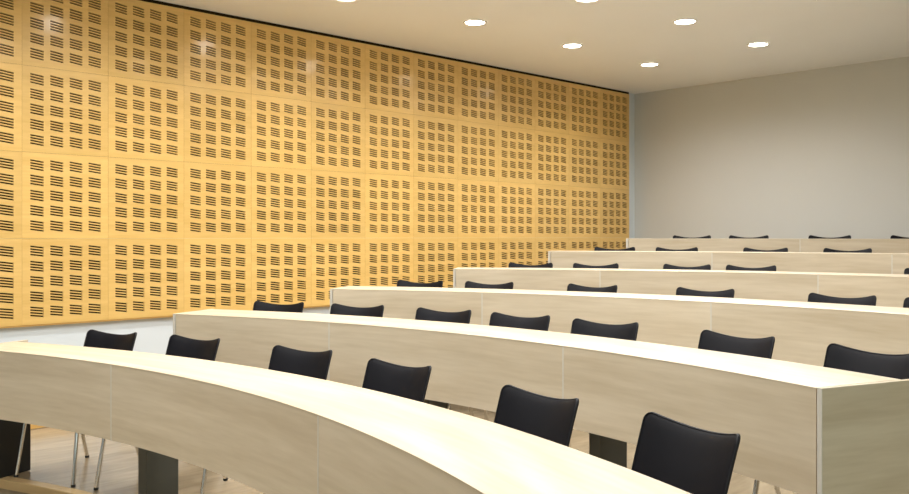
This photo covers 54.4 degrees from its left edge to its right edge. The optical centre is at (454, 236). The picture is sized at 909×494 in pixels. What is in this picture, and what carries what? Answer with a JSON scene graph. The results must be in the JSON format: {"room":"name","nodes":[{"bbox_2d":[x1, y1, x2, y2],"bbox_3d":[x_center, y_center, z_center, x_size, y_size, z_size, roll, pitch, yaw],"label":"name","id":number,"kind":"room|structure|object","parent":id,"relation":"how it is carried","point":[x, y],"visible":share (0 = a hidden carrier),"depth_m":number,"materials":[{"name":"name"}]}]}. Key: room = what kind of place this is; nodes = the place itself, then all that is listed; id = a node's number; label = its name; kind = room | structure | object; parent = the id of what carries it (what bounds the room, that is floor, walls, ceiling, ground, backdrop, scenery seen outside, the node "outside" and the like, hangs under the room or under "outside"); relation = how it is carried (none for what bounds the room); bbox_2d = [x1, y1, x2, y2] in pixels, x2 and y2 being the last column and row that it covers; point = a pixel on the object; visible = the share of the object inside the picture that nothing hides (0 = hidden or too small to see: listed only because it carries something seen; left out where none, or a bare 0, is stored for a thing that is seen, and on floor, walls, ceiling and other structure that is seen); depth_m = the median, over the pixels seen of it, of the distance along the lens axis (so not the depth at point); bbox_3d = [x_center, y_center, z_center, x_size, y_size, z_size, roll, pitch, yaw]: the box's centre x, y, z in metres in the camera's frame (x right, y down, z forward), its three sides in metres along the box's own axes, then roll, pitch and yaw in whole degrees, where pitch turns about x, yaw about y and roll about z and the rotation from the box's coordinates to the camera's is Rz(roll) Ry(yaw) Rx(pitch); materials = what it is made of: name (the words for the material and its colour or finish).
{"room":"lecture hall","nodes":[
{"label":"lecture hall","id":0,"kind":"room"},
{"bbox_2d":[0,427,264,493],"bbox_3d":[2.638,1.406,5.133,8.014,0.112,9.300,0,0,-44],"label":"floor","id":1,"kind":"structure","parent":0,"point":[52,449],"depth_m":5.13,"materials":[{"name":"wood"}]},
{"bbox_2d":[0,476,94,493],"bbox_3d":[-0.039,1.371,2.542,0.545,0.049,9.302,0,0,-43],"label":"trim","id":2,"kind":"structure","parent":1,"relation":"on","point":[9,483],"depth_m":4.80,"materials":[{"name":"brown wood"}]},
{"bbox_2d":[13,329,137,486],"bbox_3d":[-2.143,0.959,5.097,0.478,0.786,0.542,0,0,26],"label":"chair","id":3,"kind":"object","parent":1,"relation":"on","point":[94,338],"visible":0.27,"depth_m":5.28,"materials":[{"name":"black plastic"}]},
{"bbox_2d":[93,334,227,489],"bbox_3d":[-1.582,0.959,4.817,0.478,0.786,0.542,0,0,32],"label":"chair","id":4,"kind":"object","parent":1,"relation":"on","point":[180,346],"visible":0.3,"depth_m":5.01,"materials":[{"name":"black metal"}]},
{"bbox_2d":[200,345,331,493],"bbox_3d":[-0.891,0.959,4.318,0.478,0.786,0.542,0,0,33],"label":"chair","id":5,"kind":"object","parent":1,"relation":"on","point":[283,359],"visible":0.27,"depth_m":4.52,"materials":[{"name":"black leather"}]},
{"bbox_2d":[0,340,690,493],"bbox_3d":[-0.883,0.975,3.409,0.900,0.750,4.708,0,0,-44],"label":"desk","id":6,"kind":"object","parent":1,"relation":"on","point":[267,431],"visible":1,"depth_m":3.35,"materials":[{"name":"brown wood"}]},
{"bbox_2d":[362,358,431,402],"bbox_3d":[-0.394,0.959,3.822,0.478,0.786,0.542,0,0,42],"label":"chair","id":7,"kind":"object","parent":1,"relation":"on","point":[407,382],"visible":0.29,"depth_m":4.01,"materials":[{"name":"black leather"}]},
{"bbox_2d":[494,385,578,449],"bbox_3d":[0.138,0.959,3.096,0.542,0.786,0.478,0,0,-38],"label":"chair","id":8,"kind":"object","parent":1,"relation":"on","point":[552,419],"visible":0.38,"depth_m":3.25,"materials":[{"name":"black leather"}]},
{"bbox_2d":[631,412,740,493],"bbox_3d":[0.526,0.959,2.585,0.542,0.786,0.478,0,0,-29],"label":"chair","id":9,"kind":"object","parent":1,"relation":"on","point":[693,460],"visible":0.83,"depth_m":2.71,"materials":[{"name":"black leather"}]},
{"bbox_2d":[0,93,633,428],"bbox_3d":[-2.696,-0.174,6.585,13.670,3.272,0.200,0,0,-44],"label":"wall","id":10,"kind":"structure","parent":0,"point":[153,334],"depth_m":6.69,"materials":[{"name":"paint"}]},
{"bbox_2d":[0,239,21,326],"bbox_3d":[-3.216,0.315,5.917,0.599,0.599,0.040,0,0,-44],"label":"acoustic panel","id":11,"kind":"object","parent":10,"relation":"attached to","point":[10,249],"visible":1,"depth_m":6.07,"materials":[{"name":"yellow wood"}]},
{"bbox_2d":[0,150,21,238],"bbox_3d":[-3.216,-0.285,5.917,0.599,0.599,0.040,0,0,-44],"label":"acoustic panel","id":12,"kind":"object","parent":10,"relation":"attached to","point":[10,161],"visible":1,"depth_m":6.07,"materials":[{"name":"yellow wood"}]},
{"bbox_2d":[0,62,21,151],"bbox_3d":[-3.216,-0.885,5.917,0.599,0.599,0.040,0,0,-44],"label":"acoustic panel","id":13,"kind":"object","parent":10,"relation":"attached to","point":[10,74],"visible":1,"depth_m":6.07,"materials":[{"name":"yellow wood"}]},
{"bbox_2d":[0,0,21,64],"bbox_3d":[-3.216,-1.485,5.917,0.599,0.599,0.040,0,0,-44],"label":"acoustic panel","id":14,"kind":"object","parent":10,"relation":"attached to","point":[10,10],"visible":1,"depth_m":6.07,"materials":[{"name":"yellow wood"}]},
{"bbox_2d":[22,238,107,324],"bbox_3d":[-2.784,0.315,6.334,0.599,0.599,0.040,0,0,-44],"label":"acoustic panel","id":15,"kind":"object","parent":10,"relation":"attached to","point":[64,280],"visible":1,"depth_m":6.31,"materials":[{"name":"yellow wood"}]},
{"bbox_2d":[22,152,107,237],"bbox_3d":[-2.784,-0.285,6.334,0.599,0.599,0.040,0,0,-44],"label":"acoustic panel","id":16,"kind":"object","parent":10,"relation":"attached to","point":[64,196],"visible":1,"depth_m":6.31,"materials":[{"name":"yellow wood"}]},
{"bbox_2d":[22,65,107,156],"bbox_3d":[-2.784,-0.885,6.334,0.599,0.599,0.040,0,0,-44],"label":"acoustic panel","id":17,"kind":"object","parent":10,"relation":"attached to","point":[64,112],"visible":1,"depth_m":6.31,"materials":[{"name":"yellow wood"}]},
{"bbox_2d":[22,0,107,75],"bbox_3d":[-2.784,-1.485,6.334,0.599,0.599,0.040,0,0,-44],"label":"acoustic panel","id":18,"kind":"object","parent":10,"relation":"attached to","point":[68,35],"visible":1,"depth_m":6.32,"materials":[{"name":"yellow wood"}]},
{"bbox_2d":[108,238,183,319],"bbox_3d":[-2.353,0.315,6.750,0.599,0.599,0.040,0,0,-44],"label":"acoustic panel","id":19,"kind":"object","parent":10,"relation":"attached to","point":[146,275],"visible":1,"depth_m":6.72,"materials":[{"name":"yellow wood"}]},
{"bbox_2d":[108,157,183,237],"bbox_3d":[-2.353,-0.285,6.750,0.599,0.599,0.040,0,0,-44],"label":"acoustic panel","id":20,"kind":"object","parent":10,"relation":"attached to","point":[146,197],"visible":1,"depth_m":6.72,"materials":[{"name":"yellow wood"}]},
{"bbox_2d":[108,76,183,161],"bbox_3d":[-2.353,-0.885,6.750,0.599,0.599,0.040,0,0,-44],"label":"acoustic panel","id":21,"kind":"object","parent":10,"relation":"attached to","point":[146,118],"visible":1,"depth_m":6.72,"materials":[{"name":"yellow wood"}]},
{"bbox_2d":[108,0,183,84],"bbox_3d":[-2.353,-1.485,6.750,0.599,0.599,0.040,0,0,-44],"label":"acoustic panel","id":22,"kind":"object","parent":10,"relation":"attached to","point":[146,39],"visible":1,"depth_m":6.73,"materials":[{"name":"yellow wood"}]},
{"bbox_2d":[0,305,329,328],"bbox_3d":[-0.844,0.621,8.211,8.400,0.012,0.034,0,0,-44],"label":"trim","id":23,"kind":"structure","parent":10,"relation":"attached to","point":[324,305],"depth_m":6.47,"materials":[{"name":"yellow wood"}]},
{"bbox_2d":[184,238,250,311],"bbox_3d":[-1.921,0.315,7.167,0.599,0.599,0.040,0,0,-44],"label":"acoustic panel","id":24,"kind":"object","parent":10,"relation":"attached to","point":[217,271],"visible":0.98,"depth_m":7.15,"materials":[{"name":"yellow wood"}]},
{"bbox_2d":[184,162,250,237],"bbox_3d":[-1.921,-0.285,7.167,0.599,0.599,0.040,0,0,-44],"label":"acoustic panel","id":25,"kind":"object","parent":10,"relation":"attached to","point":[217,197],"visible":1,"depth_m":7.15,"materials":[{"name":"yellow wood"}]},
{"bbox_2d":[184,86,250,165],"bbox_3d":[-1.921,-0.885,7.167,0.599,0.599,0.040,0,0,-44],"label":"acoustic panel","id":26,"kind":"object","parent":10,"relation":"attached to","point":[217,123],"visible":1,"depth_m":7.15,"materials":[{"name":"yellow wood"}]},
{"bbox_2d":[184,9,250,93],"bbox_3d":[-1.921,-1.485,7.167,0.599,0.599,0.040,0,0,-44],"label":"acoustic panel","id":27,"kind":"object","parent":10,"relation":"attached to","point":[217,49],"visible":1,"depth_m":7.14,"materials":[{"name":"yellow wood"}]},
{"bbox_2d":[251,238,310,309],"bbox_3d":[-1.489,0.315,7.584,0.599,0.599,0.040,0,0,-44],"label":"acoustic panel","id":28,"kind":"object","parent":10,"relation":"attached to","point":[280,267],"visible":0.98,"depth_m":7.57,"materials":[{"name":"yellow wood"}]},
{"bbox_2d":[251,166,310,237],"bbox_3d":[-1.489,-0.285,7.584,0.599,0.599,0.040,0,0,-44],"label":"acoustic panel","id":29,"kind":"object","parent":10,"relation":"attached to","point":[280,197],"visible":1,"depth_m":7.56,"materials":[{"name":"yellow wood"}]},
{"bbox_2d":[251,94,310,169],"bbox_3d":[-1.489,-0.885,7.584,0.599,0.599,0.040,0,0,-44],"label":"acoustic panel","id":30,"kind":"object","parent":10,"relation":"attached to","point":[280,127],"visible":1,"depth_m":7.56,"materials":[{"name":"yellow wood"}]},
{"bbox_2d":[251,22,310,101],"bbox_3d":[-1.489,-1.485,7.584,0.599,0.599,0.040,0,0,-44],"label":"acoustic panel","id":31,"kind":"object","parent":10,"relation":"attached to","point":[280,57],"visible":1,"depth_m":7.56,"materials":[{"name":"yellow wood"}]},
{"bbox_2d":[311,238,364,305],"bbox_3d":[-1.058,0.315,8.001,0.599,0.599,0.040,0,0,-44],"label":"acoustic panel","id":32,"kind":"object","parent":10,"relation":"attached to","point":[335,262],"visible":0.85,"depth_m":7.96,"materials":[{"name":"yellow wood"}]},
{"bbox_2d":[311,170,364,237],"bbox_3d":[-1.058,-0.285,8.001,0.599,0.599,0.040,0,0,-44],"label":"acoustic panel","id":33,"kind":"object","parent":10,"relation":"attached to","point":[337,198],"visible":1,"depth_m":7.98,"materials":[{"name":"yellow wood"}]},
{"bbox_2d":[311,102,364,172],"bbox_3d":[-1.058,-0.885,8.001,0.599,0.599,0.040,0,0,-44],"label":"acoustic panel","id":34,"kind":"object","parent":10,"relation":"attached to","point":[337,131],"visible":1,"depth_m":7.98,"materials":[{"name":"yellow wood"}]},
{"bbox_2d":[311,33,364,107],"bbox_3d":[-1.058,-1.485,8.001,0.599,0.599,0.040,0,0,-44],"label":"acoustic panel","id":35,"kind":"object","parent":10,"relation":"attached to","point":[337,65],"visible":1,"depth_m":7.98,"materials":[{"name":"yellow wood"}]},
{"bbox_2d":[140,0,628,93],"bbox_3d":[-0.843,-1.798,8.211,8.400,0.024,0.036,0,0,-44],"label":"trim","id":36,"kind":"structure","parent":10,"relation":"attached to","point":[150,1],"depth_m":8.14,"materials":[{"name":"black fabric"}]},
{"bbox_2d":[365,238,413,286],"bbox_3d":[-0.626,0.315,8.418,0.599,0.599,0.040,0,0,-44],"label":"acoustic panel","id":37,"kind":"object","parent":10,"relation":"attached to","point":[388,261],"visible":0.72,"depth_m":8.40,"materials":[{"name":"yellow wood"}]},
{"bbox_2d":[365,173,413,237],"bbox_3d":[-0.626,-0.285,8.418,0.599,0.599,0.040,0,0,-44],"label":"acoustic panel","id":38,"kind":"object","parent":10,"relation":"attached to","point":[389,199],"visible":1,"depth_m":8.40,"materials":[{"name":"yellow wood"}]},
{"bbox_2d":[365,109,413,175],"bbox_3d":[-0.626,-0.885,8.418,0.599,0.599,0.040,0,0,-44],"label":"acoustic panel","id":39,"kind":"object","parent":10,"relation":"attached to","point":[389,136],"visible":1,"depth_m":8.40,"materials":[{"name":"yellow wood"}]},
{"bbox_2d":[365,44,413,114],"bbox_3d":[-0.626,-1.485,8.418,0.599,0.599,0.040,0,0,-44],"label":"acoustic panel","id":40,"kind":"object","parent":10,"relation":"attached to","point":[389,73],"visible":1,"depth_m":8.40,"materials":[{"name":"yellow wood"}]},
{"bbox_2d":[414,238,457,287],"bbox_3d":[-0.195,0.315,8.834,0.599,0.599,0.040,0,0,-44],"label":"acoustic panel","id":41,"kind":"object","parent":10,"relation":"attached to","point":[435,259],"visible":0.73,"depth_m":8.81,"materials":[{"name":"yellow wood"}]},
{"bbox_2d":[414,176,457,237],"bbox_3d":[-0.195,-0.285,8.834,0.599,0.599,0.040,0,0,-44],"label":"acoustic panel","id":42,"kind":"object","parent":10,"relation":"attached to","point":[435,199],"visible":1,"depth_m":8.81,"materials":[{"name":"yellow wood"}]},
{"bbox_2d":[414,115,457,178],"bbox_3d":[-0.195,-0.885,8.834,0.599,0.599,0.040,0,0,-44],"label":"acoustic panel","id":43,"kind":"object","parent":10,"relation":"attached to","point":[435,139],"visible":1,"depth_m":8.81,"materials":[{"name":"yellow wood"}]},
{"bbox_2d":[414,53,457,119],"bbox_3d":[-0.195,-1.485,8.834,0.599,0.599,0.040,0,0,-44],"label":"acoustic panel","id":44,"kind":"object","parent":10,"relation":"attached to","point":[435,79],"visible":1,"depth_m":8.81,"materials":[{"name":"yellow wood"}]},
{"bbox_2d":[458,238,497,267],"bbox_3d":[0.237,0.315,9.251,0.599,0.599,0.040,0,0,-44],"label":"acoustic panel","id":45,"kind":"object","parent":10,"relation":"attached to","point":[472,252],"visible":0.52,"depth_m":9.24,"materials":[{"name":"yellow wood"}]},
{"bbox_2d":[458,179,497,237],"bbox_3d":[0.237,-0.285,9.251,0.599,0.599,0.040,0,0,-44],"label":"acoustic panel","id":46,"kind":"object","parent":10,"relation":"attached to","point":[477,199],"visible":1,"depth_m":9.23,"materials":[{"name":"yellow wood"}]},
{"bbox_2d":[458,120,497,181],"bbox_3d":[0.237,-0.885,9.251,0.599,0.599,0.040,0,0,-44],"label":"acoustic panel","id":47,"kind":"object","parent":10,"relation":"attached to","point":[477,142],"visible":1,"depth_m":9.23,"materials":[{"name":"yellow wood"}]},
{"bbox_2d":[458,62,497,124],"bbox_3d":[0.237,-1.485,9.251,0.599,0.599,0.040,0,0,-44],"label":"acoustic panel","id":48,"kind":"object","parent":10,"relation":"attached to","point":[477,85],"visible":1,"depth_m":9.23,"materials":[{"name":"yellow wood"}]},
{"bbox_2d":[498,238,534,267],"bbox_3d":[0.669,0.315,9.668,0.599,0.599,0.040,0,0,-44],"label":"acoustic panel","id":49,"kind":"object","parent":10,"relation":"attached to","point":[514,250],"visible":0.44,"depth_m":9.65,"materials":[{"name":"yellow wood"}]},
{"bbox_2d":[498,182,534,237],"bbox_3d":[0.669,-0.285,9.668,0.599,0.599,0.040,0,0,-44],"label":"acoustic panel","id":50,"kind":"object","parent":10,"relation":"attached to","point":[516,201],"visible":1,"depth_m":9.65,"materials":[{"name":"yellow wood"}]},
{"bbox_2d":[498,125,534,183],"bbox_3d":[0.669,-0.885,9.668,0.599,0.599,0.040,0,0,-44],"label":"acoustic panel","id":51,"kind":"object","parent":10,"relation":"attached to","point":[516,146],"visible":1,"depth_m":9.65,"materials":[{"name":"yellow wood"}]},
{"bbox_2d":[498,69,534,129],"bbox_3d":[0.669,-1.485,9.668,0.599,0.599,0.040,0,0,-44],"label":"acoustic panel","id":52,"kind":"object","parent":10,"relation":"attached to","point":[516,91],"visible":1,"depth_m":9.65,"materials":[{"name":"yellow wood"}]},
{"bbox_2d":[535,238,568,264],"bbox_3d":[1.100,0.315,10.085,0.599,0.599,0.040,0,0,-44],"label":"acoustic panel","id":53,"kind":"object","parent":10,"relation":"attached to","point":[542,245],"visible":0.27,"depth_m":10.00,"materials":[{"name":"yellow wood"}]},
{"bbox_2d":[535,184,568,237],"bbox_3d":[1.100,-0.285,10.085,0.599,0.599,0.040,0,0,-44],"label":"acoustic panel","id":54,"kind":"object","parent":10,"relation":"attached to","point":[551,201],"visible":1,"depth_m":10.06,"materials":[{"name":"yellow wood"}]},
{"bbox_2d":[535,130,568,185],"bbox_3d":[1.100,-0.885,10.085,0.599,0.599,0.040,0,0,-44],"label":"acoustic panel","id":55,"kind":"object","parent":10,"relation":"attached to","point":[551,148],"visible":1,"depth_m":10.06,"materials":[{"name":"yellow wood"}]},
{"bbox_2d":[535,76,568,133],"bbox_3d":[1.100,-1.485,10.085,0.599,0.599,0.040,0,0,-44],"label":"acoustic panel","id":56,"kind":"object","parent":10,"relation":"attached to","point":[551,96],"visible":1,"depth_m":10.06,"materials":[{"name":"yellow wood"}]},
{"bbox_2d":[569,238,599,250],"bbox_3d":[1.532,0.315,10.502,0.599,0.599,0.040,0,0,-44],"label":"acoustic panel","id":57,"kind":"object","parent":10,"relation":"attached to","point":[575,244],"visible":0.23,"depth_m":10.48,"materials":[{"name":"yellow wood"}]},
{"bbox_2d":[569,186,599,237],"bbox_3d":[1.532,-0.285,10.502,0.599,0.599,0.040,0,0,-44],"label":"acoustic panel","id":58,"kind":"object","parent":10,"relation":"attached to","point":[584,202],"visible":1,"depth_m":10.48,"materials":[{"name":"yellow wood"}]},
{"bbox_2d":[569,134,599,187],"bbox_3d":[1.532,-0.885,10.502,0.599,0.599,0.040,0,0,-44],"label":"acoustic panel","id":59,"kind":"object","parent":10,"relation":"attached to","point":[584,152],"visible":1,"depth_m":10.48,"materials":[{"name":"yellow wood"}]},
{"bbox_2d":[569,83,599,137],"bbox_3d":[1.532,-1.485,10.502,0.599,0.599,0.040,0,0,-44],"label":"acoustic panel","id":60,"kind":"object","parent":10,"relation":"attached to","point":[584,101],"visible":1,"depth_m":10.48,"materials":[{"name":"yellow wood"}]},
{"bbox_2d":[600,238,626,248],"bbox_3d":[1.964,0.315,10.918,0.599,0.599,0.040,0,0,-44],"label":"acoustic panel","id":61,"kind":"object","parent":10,"relation":"attached to","point":[607,243],"visible":0.14,"depth_m":10.88,"materials":[{"name":"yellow wood"}]},
{"bbox_2d":[600,188,628,237],"bbox_3d":[1.964,-0.285,10.918,0.599,0.599,0.040,0,0,-44],"label":"acoustic panel","id":62,"kind":"object","parent":10,"relation":"attached to","point":[614,203],"visible":1,"depth_m":10.90,"materials":[{"name":"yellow wood"}]},
{"bbox_2d":[600,138,628,189],"bbox_3d":[1.964,-0.885,10.918,0.599,0.599,0.040,0,0,-44],"label":"acoustic panel","id":63,"kind":"object","parent":10,"relation":"attached to","point":[614,154],"visible":1,"depth_m":10.90,"materials":[{"name":"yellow wood"}]},
{"bbox_2d":[600,89,628,141],"bbox_3d":[1.964,-1.485,10.918,0.599,0.599,0.040,0,0,-44],"label":"acoustic panel","id":64,"kind":"object","parent":10,"relation":"attached to","point":[614,106],"visible":1,"depth_m":10.90,"materials":[{"name":"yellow wood"}]},
{"bbox_2d":[450,404,495,412],"bbox_3d":[3.540,1.183,6.004,5.505,0.105,9.300,0,0,-44],"label":"floor","id":65,"kind":"structure","parent":0,"point":[452,406],"depth_m":6.30,"materials":[{"name":"wood"}]},
{"bbox_2d":[397,280,442,287],"bbox_3d":[-0.359,0.739,6.780,0.478,0.786,0.542,0,0,24],"label":"chair","id":66,"kind":"object","parent":65,"relation":"on","point":[401,283],"visible":0.15,"depth_m":7.02,"materials":[{"name":"black leather"}]},
{"bbox_2d":[465,281,513,288],"bbox_3d":[0.179,0.739,6.590,0.478,0.786,0.542,0,0,24],"label":"chair","id":67,"kind":"object","parent":65,"relation":"on","point":[468,284],"visible":0.21,"depth_m":6.83,"materials":[{"name":"black leather"}]},
{"bbox_2d":[567,283,617,292],"bbox_3d":[0.869,0.739,6.216,0.478,0.786,0.542,0,0,36],"label":"chair","id":68,"kind":"object","parent":65,"relation":"on","point":[571,287],"visible":0.11,"depth_m":6.43,"materials":[{"name":"black plastic"}]},
{"bbox_2d":[330,286,908,366],"bbox_3d":[1.089,0.755,5.434,4.685,0.750,0.854,0,0,37],"label":"desk","id":69,"kind":"object","parent":65,"relation":"on","point":[803,332],"visible":0.67,"depth_m":5.29,"materials":[{"name":"brown wood"}]},
{"bbox_2d":[676,287,734,297],"bbox_3d":[1.553,0.739,5.758,0.478,0.786,0.542,0,0,36],"label":"chair","id":70,"kind":"object","parent":65,"relation":"on","point":[681,291],"visible":0.15,"depth_m":5.96,"materials":[{"name":"black leather"}]},
{"bbox_2d":[808,293,876,305],"bbox_3d":[2.173,0.739,5.152,0.478,0.786,0.542,0,0,44],"label":"chair","id":71,"kind":"object","parent":65,"relation":"on","point":[812,297],"visible":0.15,"depth_m":5.34,"materials":[{"name":"black plastic"}]},
{"bbox_2d":[903,297,908,307],"bbox_3d":[2.502,0.739,4.749,0.542,0.786,0.478,0,0,-36],"label":"chair","id":72,"kind":"object","parent":65,"relation":"on","point":[906,301],"visible":0.11,"depth_m":5.02,"materials":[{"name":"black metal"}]},
{"bbox_2d":[156,0,908,93],"bbox_3d":[0.603,-1.910,3.168,14.070,0.200,9.700,0,0,-44],"label":"ceiling","id":73,"kind":"structure","parent":0,"point":[616,37],"depth_m":7.86,"materials":[{"name":"paint"}]},
{"bbox_2d":[463,19,486,25],"bbox_3d":[0.173,-1.806,7.479,0.204,0.007,0.204,0,0,-44],"label":"recessed light","id":74,"kind":"object","parent":73,"relation":"in","point":[473,22],"visible":1,"depth_m":7.47,"materials":[{"name":"white"}]},
{"bbox_2d":[561,43,582,47],"bbox_3d":[1.115,-1.806,8.389,0.204,0.007,0.204,0,0,-44],"label":"recessed light","id":75,"kind":"object","parent":73,"relation":"in","point":[569,45],"visible":1,"depth_m":8.38,"materials":[{"name":"white"}]},
{"bbox_2d":[640,62,658,66],"bbox_3d":[2.051,-1.806,9.306,0.204,0.007,0.204,0,0,-44],"label":"recessed light","id":76,"kind":"object","parent":73,"relation":"in","point":[649,64],"visible":1,"depth_m":9.30,"materials":[{"name":"white"}]},
{"bbox_2d":[673,18,697,24],"bbox_3d":[1.940,-1.806,7.449,0.204,0.007,0.204,0,0,-44],"label":"recessed light","id":77,"kind":"object","parent":73,"relation":"in","point":[686,21],"visible":1,"depth_m":7.44,"materials":[{"name":"white"}]},
{"bbox_2d":[747,42,769,46],"bbox_3d":[2.861,-1.806,8.338,0.204,0.007,0.204,0,0,-44],"label":"recessed light","id":78,"kind":"object","parent":73,"relation":"in","point":[755,44],"visible":1,"depth_m":8.33,"materials":[{"name":"white"}]},
{"bbox_2d":[450,409,797,493],"bbox_3d":[3.106,1.292,5.585,6.712,0.115,9.300,0,0,-44],"label":"floor","id":79,"kind":"structure","parent":0,"point":[739,484],"depth_m":4.83,"materials":[{"name":"wood"}]},
{"bbox_2d":[253,301,303,312],"bbox_3d":[-1.293,0.844,5.927,0.478,0.786,0.542,0,0,21],"label":"chair","id":80,"kind":"object","parent":79,"relation":"on","point":[258,305],"visible":0.1,"depth_m":6.17,"materials":[{"name":"black leather"}]},
{"bbox_2d":[330,303,383,316],"bbox_3d":[-0.728,0.844,5.680,0.478,0.786,0.542,0,0,23],"label":"chair","id":81,"kind":"object","parent":79,"relation":"on","point":[336,309],"visible":0.15,"depth_m":5.91,"materials":[{"name":"black plastic"}]},
{"bbox_2d":[415,307,473,416],"bbox_3d":[-0.178,0.844,5.336,0.478,0.786,0.542,0,0,31],"label":"chair","id":82,"kind":"object","parent":79,"relation":"on","point":[464,317],"visible":0.18,"depth_m":5.55,"materials":[{"name":"black metal"}]},
{"bbox_2d":[446,312,549,420],"bbox_3d":[0.259,0.844,4.985,0.478,0.786,0.542,0,0,35],"label":"chair","id":83,"kind":"object","parent":79,"relation":"on","point":[496,319],"visible":0.16,"depth_m":5.20,"materials":[{"name":"black leather"}]},
{"bbox_2d":[173,309,908,493],"bbox_3d":[-0.007,0.860,4.453,4.378,0.750,0.791,0,0,43],"label":"desk","id":84,"kind":"object","parent":79,"relation":"on","point":[802,428],"visible":0.8,"depth_m":3.64,"materials":[{"name":"brown wood"}]},
{"bbox_2d":[569,318,638,447],"bbox_3d":[0.672,0.844,4.582,0.478,0.786,0.542,0,0,39],"label":"chair","id":85,"kind":"object","parent":79,"relation":"on","point":[579,326],"visible":0.18,"depth_m":4.78,"materials":[{"name":"black leather"}]},
{"bbox_2d":[698,330,780,493],"bbox_3d":[1.144,0.844,3.995,0.542,0.786,0.478,0,0,-37],"label":"chair","id":86,"kind":"object","parent":79,"relation":"on","point":[709,340],"visible":0.18,"depth_m":4.15,"materials":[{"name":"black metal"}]},
{"bbox_2d":[752,343,908,493],"bbox_3d":[1.503,0.844,3.460,0.542,0.786,0.478,0,0,-32],"label":"chair","id":87,"kind":"object","parent":79,"relation":"on","point":[837,356],"visible":0.13,"depth_m":3.61,"materials":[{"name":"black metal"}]},
{"bbox_2d":[634,56,908,238],"bbox_3d":[5.592,-0.174,7.986,0.200,3.272,9.700,0,0,-44],"label":"wall","id":88,"kind":"structure","parent":0,"point":[823,152],"depth_m":9.88,"materials":[{"name":"paint"}]},
{"bbox_3d":[3.981,1.074,6.430,4.279,0.112,9.300,0,0,-44],"label":"floor","id":89,"kind":"structure","parent":0,"visible":0},
{"bbox_2d":[508,262,552,267],"bbox_3d":[0.627,0.627,7.684,0.478,0.786,0.542,0,0,14],"label":"chair","id":90,"kind":"object","parent":89,"relation":"on","point":[511,265],"visible":0.18,"depth_m":7.93,"materials":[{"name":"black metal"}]},
{"bbox_2d":[573,263,618,268],"bbox_3d":[1.174,0.627,7.539,0.478,0.786,0.542,0,0,17],"label":"chair","id":91,"kind":"object","parent":89,"relation":"on","point":[575,265],"visible":0.14,"depth_m":7.78,"materials":[{"name":"black leather"}]},
{"bbox_2d":[453,267,908,307],"bbox_3d":[2.200,0.643,6.428,4.994,0.750,0.921,0,0,32],"label":"desk","id":92,"kind":"object","parent":89,"relation":"on","point":[890,290],"visible":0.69,"depth_m":6.70,"materials":[{"name":"brown wood"}]},
{"bbox_2d":[663,264,710,269],"bbox_3d":[1.859,0.627,7.271,0.478,0.786,0.542,0,0,28],"label":"chair","id":93,"kind":"object","parent":89,"relation":"on","point":[665,266],"visible":0.14,"depth_m":7.50,"materials":[{"name":"black plastic"}]},
{"bbox_2d":[726,265,775,270],"bbox_3d":[2.311,0.627,7.034,0.478,0.786,0.542,0,0,30],"label":"chair","id":94,"kind":"object","parent":89,"relation":"on","point":[728,267],"visible":0.12,"depth_m":7.26,"materials":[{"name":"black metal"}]},
{"bbox_3d":[4.419,0.952,6.853,3.062,0.131,9.300,0,0,-44],"label":"floor","id":95,"kind":"structure","parent":0,"visible":0},
{"bbox_2d":[594,247,634,250],"bbox_3d":[1.503,0.496,8.480,0.478,0.786,0.542,0,0,19],"label":"chair","id":96,"kind":"object","parent":95,"relation":"on","point":[595,248],"visible":0.12,"depth_m":8.73,"materials":[{"name":"black leather"}]},
{"bbox_2d":[656,247,697,250],"bbox_3d":[2.054,0.496,8.293,0.478,0.786,0.542,0,0,22],"label":"chair","id":97,"kind":"object","parent":95,"relation":"on","point":[657,248],"visible":0.11,"depth_m":8.54,"materials":[{"name":"black plastic"}]},
{"bbox_2d":[548,251,908,273],"bbox_3d":[3.058,0.512,7.074,5.125,0.750,0.931,0,0,36],"label":"desk","id":98,"kind":"object","parent":95,"relation":"on","point":[875,263],"visible":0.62,"depth_m":7.53,"materials":[{"name":"brown wood"}]},
{"bbox_2d":[743,247,787,251],"bbox_3d":[2.748,0.496,7.964,0.478,0.786,0.542,0,0,32],"label":"chair","id":99,"kind":"object","parent":95,"relation":"on","point":[745,249],"visible":0.09,"depth_m":8.19,"materials":[{"name":"black leather"}]},
{"bbox_2d":[823,248,871,252],"bbox_3d":[3.324,0.496,7.599,0.478,0.786,0.542,0,0,36],"label":"chair","id":100,"kind":"object","parent":95,"relation":"on","point":[869,250],"visible":0.12,"depth_m":7.81,"materials":[{"name":"black plastic"}]},
{"bbox_3d":[4.861,0.830,7.280,1.832,0.115,9.300,0,0,-44],"label":"floor","id":101,"kind":"structure","parent":0,"visible":0},
{"bbox_2d":[673,235,710,238],"bbox_3d":[2.447,0.381,9.239,0.478,0.786,0.543,0,0,23],"label":"chair","id":102,"kind":"object","parent":101,"relation":"on","point":[674,236],"visible":0.15,"depth_m":9.48,"materials":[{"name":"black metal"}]},
{"bbox_2d":[729,235,768,238],"bbox_3d":[2.962,0.381,9.023,0.478,0.786,0.542,0,0,28],"label":"chair","id":103,"kind":"object","parent":101,"relation":"on","point":[730,236],"visible":0.18,"depth_m":9.25,"materials":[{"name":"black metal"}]},
{"bbox_2d":[626,238,908,252],"bbox_3d":[3.930,0.397,7.735,5.282,0.750,0.948,0,0,40],"label":"desk","id":104,"kind":"object","parent":101,"relation":"on","point":[640,244],"visible":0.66,"depth_m":8.45,"materials":[{"name":"brown wood"}]},
{"bbox_2d":[808,235,850,238],"bbox_3d":[3.627,0.381,8.653,0.478,0.786,0.542,0,0,33],"label":"chair","id":105,"kind":"object","parent":101,"relation":"on","point":[810,236],"visible":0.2,"depth_m":8.88,"materials":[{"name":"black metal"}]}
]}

